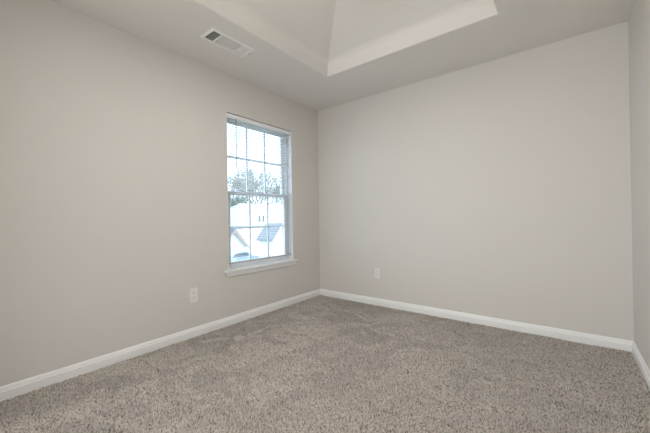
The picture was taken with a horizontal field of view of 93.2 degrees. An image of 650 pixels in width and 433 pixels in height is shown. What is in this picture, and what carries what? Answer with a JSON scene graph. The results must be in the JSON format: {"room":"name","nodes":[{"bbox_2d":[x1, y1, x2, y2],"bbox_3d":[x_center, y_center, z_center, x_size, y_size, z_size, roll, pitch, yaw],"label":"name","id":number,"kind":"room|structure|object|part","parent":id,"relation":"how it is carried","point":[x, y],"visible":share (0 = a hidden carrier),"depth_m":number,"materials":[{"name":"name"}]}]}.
{"room":"empty bedroom","nodes":[
{"label":"empty bedroom","id":0,"kind":"room"},
{"bbox_2d":[0,0,319,386],"bbox_3d":[-1.335,-0.387,2.587,0.140,3.210,3.890,-1,0,38],"label":"wall","id":1,"kind":"structure","parent":0,"point":[114,205],"depth_m":2.22,"materials":[{"name":"beige paint"}]},
{"bbox_2d":[0,289,320,401],"bbox_3d":[-1.210,1.019,2.591,0.015,0.099,3.750,-1,0,38],"label":"baseboard","id":2,"kind":"structure","parent":1,"relation":"attached to","point":[27,385],"depth_m":2.28,"materials":[{"name":"white paint"}]},
{"bbox_2d":[189,287,197,302],"bbox_3d":[-1.146,0.687,2.686,0.008,0.122,0.076,-1,0,38],"label":"wall outlet","id":3,"kind":"object","parent":1,"relation":"attached to","point":[193,293],"visible":1,"depth_m":2.68,"materials":[{"name":"white plastic"}]},
{"bbox_2d":[224,112,298,276],"bbox_3d":[-0.704,-0.218,3.364,0.173,1.598,1.010,-1,0,38],"label":"window","id":4,"kind":"structure","parent":1,"relation":"in","point":[241,268],"depth_m":3.47,"materials":[{"name":"white plastic"}]},
{"bbox_3d":[-0.763,-0.604,3.397,0.028,0.770,0.831,-1,0,38],"label":"sash","id":5,"kind":"part","parent":4,"relation":"part of","materials":[{"name":"white plastic"}]},
{"bbox_3d":[-0.722,0.126,3.373,0.028,0.767,0.831,-1,0,38],"label":"sash","id":6,"kind":"part","parent":4,"relation":"part of","materials":[{"name":"white plastic"}]},
{"bbox_2d":[227,113,291,263],"bbox_3d":[-0.684,-0.275,3.339,0.046,1.477,0.891,-1,0,38],"label":"window blind","id":7,"kind":"object","parent":4,"relation":"attached to","point":[232,116],"visible":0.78,"depth_m":3.30,"materials":[{"name":"white plastic"}]},
{"bbox_3d":[-0.883,-0.265,3.099,0.028,1.434,0.001,-1,0,38],"label":"ladder cord","id":8,"kind":"part","parent":7,"relation":"part of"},
{"bbox_3d":[-0.680,0.456,3.343,0.025,0.016,0.883,-1,0,38],"label":"rail","id":9,"kind":"part","parent":7,"relation":"part of","materials":[{"name":"white plastic"}]},
{"bbox_3d":[-0.662,0.527,3.339,0.096,0.018,1.010,-1,0,38],"label":"sill","id":10,"kind":"part","parent":4,"relation":"part of","materials":[{"name":"white paint"}]},
{"bbox_2d":[13,315,649,432],"bbox_3d":[-0.049,1.118,1.687,3.235,0.157,4.030,-1,0,38],"label":"floor","id":11,"kind":"structure","parent":0,"point":[341,315],"depth_m":1.68,"materials":[{"name":"beige carpet"}]},
{"bbox_2d":[0,295,649,432],"bbox_3d":[-0.054,1.033,1.683,2.925,0.033,3.730,-1,0,38],"label":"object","id":12,"kind":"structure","parent":11,"relation":"on","point":[609,380],"depth_m":1.88,"materials":[{"name":"beige carpet"}]},
{"bbox_2d":[50,0,634,110],"bbox_3d":[-0.093,-1.758,1.693,3.235,0.710,4.030,-1,0,38],"label":"ceiling","id":13,"kind":"structure","parent":0,"point":[318,55],"depth_m":2.50,"materials":[{"name":"paint"}]},
{"bbox_2d":[200,28,254,56],"bbox_3d":[-0.775,-1.466,2.474,0.179,0.172,0.398,-1,0,38],"label":"ceiling vent","id":14,"kind":"object","parent":13,"relation":"in","point":[214,36],"visible":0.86,"depth_m":2.47,"materials":[{"name":"metal"}]},
{"bbox_2d":[318,21,633,340],"bbox_3d":[1.124,-0.424,3.224,3.235,3.210,0.140,-1,0,38],"label":"wall","id":15,"kind":"structure","parent":0,"point":[500,188],"depth_m":2.79,"materials":[{"name":"beige paint"}]},
{"bbox_2d":[374,268,380,278],"bbox_3d":[0.604,0.656,3.546,0.076,0.122,0.008,-1,0,38],"label":"wall outlet","id":16,"kind":"object","parent":15,"relation":"attached to","point":[376,270],"visible":1,"depth_m":3.54,"materials":[{"name":"white plastic"}]},
{"bbox_2d":[320,289,632,351],"bbox_3d":[1.098,0.984,3.159,2.955,0.099,0.015,-1,0,38],"label":"baseboard","id":17,"kind":"structure","parent":15,"relation":"attached to","point":[596,340],"depth_m":2.79,"materials":[{"name":"white paint"}]},
{"bbox_2d":[628,0,649,369],"bbox_3d":[1.104,-0.429,0.683,0.140,3.210,3.890,-1,0,38],"label":"wall","id":18,"kind":"structure","parent":0,"point":[639,19],"depth_m":1.98,"materials":[{"name":"beige paint"}]},
{"bbox_2d":[631,341,649,390],"bbox_3d":[1.108,0.979,0.783,0.015,0.099,3.750,-1,0,38],"label":"baseboard","id":19,"kind":"structure","parent":18,"relation":"attached to","point":[638,358],"depth_m":1.98,"materials":[{"name":"white paint"}]},
{"label":"outside","id":20,"kind":"structure","parent":0,"visible":0},
{"bbox_3d":[-29.081,5.325,64.814,119.400,0.200,180.000,-1,0,38],"label":"ground","id":21,"kind":"structure","parent":20,"visible":0},
{"bbox_2d":[230,196,246,206],"bbox_3d":[-15.085,0.702,53.617,5.490,8.867,7.704,-1,0,38],"label":"tree","id":22,"kind":"object","parent":21,"relation":"on","point":[233,201],"visible":0.23,"depth_m":52.81,"materials":[{"name":"green plant"}]},
{"bbox_2d":[229,170,263,202],"bbox_3d":[-18.712,-3.554,75.201,9.408,17.519,11.016,-1,0,-26],"label":"tree","id":23,"kind":"object","parent":21,"relation":"on","point":[257,189],"visible":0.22,"depth_m":74.16,"materials":[{"name":"green plant"}]},
{"bbox_2d":[228,168,266,197],"bbox_3d":[-17.378,-2.516,59.905,11.150,15.343,12.878,-1,0,38],"label":"tree","id":24,"kind":"object","parent":21,"relation":"on","point":[233,184],"visible":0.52,"depth_m":59.00,"materials":[{"name":"green plant"}]},
{"bbox_2d":[230,165,279,202],"bbox_3d":[-23.129,-5.560,103.124,15.105,21.898,14.302,-1,0,38],"label":"tree","id":25,"kind":"object","parent":21,"relation":"on","point":[270,165],"visible":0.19,"depth_m":101.70,"materials":[{"name":"green plant"}]},
{"bbox_2d":[230,203,282,252],"bbox_3d":[-8.751,1.405,51.449,11.800,6.950,20.800,-1,0,38],"label":"house","id":26,"kind":"structure","parent":21,"relation":"on","point":[241,219],"depth_m":43.33,"materials":[{"name":"white"}]},
{"bbox_2d":[243,168,276,203],"bbox_3d":[-18.739,-4.407,90.148,13.043,19.346,11.569,-1,0,38],"label":"tree","id":27,"kind":"object","parent":21,"relation":"on","point":[255,180],"visible":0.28,"depth_m":88.38,"materials":[{"name":"green plant"}]},
{"bbox_2d":[256,223,282,257],"bbox_3d":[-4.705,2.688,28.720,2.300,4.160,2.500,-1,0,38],"label":"house","id":28,"kind":"structure","parent":21,"relation":"on","point":[262,236],"depth_m":28.04,"materials":[{"name":"white"}]},
{"bbox_2d":[256,170,282,203],"bbox_3d":[-9.615,-2.418,65.463,7.318,15.022,7.940,-1,0,38],"label":"tree","id":29,"kind":"object","parent":21,"relation":"on","point":[276,185],"visible":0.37,"depth_m":64.53,"materials":[{"name":"green plant"}]},
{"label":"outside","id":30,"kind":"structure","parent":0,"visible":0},
{"bbox_3d":[-11.431,4.869,32.010,11.600,0.019,150.000,-1,0,38],"label":"street","id":31,"kind":"object","parent":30,"visible":0},
{"bbox_2d":[231,229,248,250],"bbox_3d":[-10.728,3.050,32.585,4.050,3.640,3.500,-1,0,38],"label":"house","id":32,"kind":"structure","parent":31,"relation":"on","point":[235,235],"depth_m":31.81,"materials":[{"name":"white"}]},
{"bbox_2d":[231,251,259,261],"bbox_3d":[-8.429,4.081,29.534,1.760,1.446,4.300,-1,0,38],"label":"car","id":33,"kind":"object","parent":31,"relation":"on","point":[244,253],"visible":0.19,"depth_m":28.98,"materials":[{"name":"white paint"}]}
]}

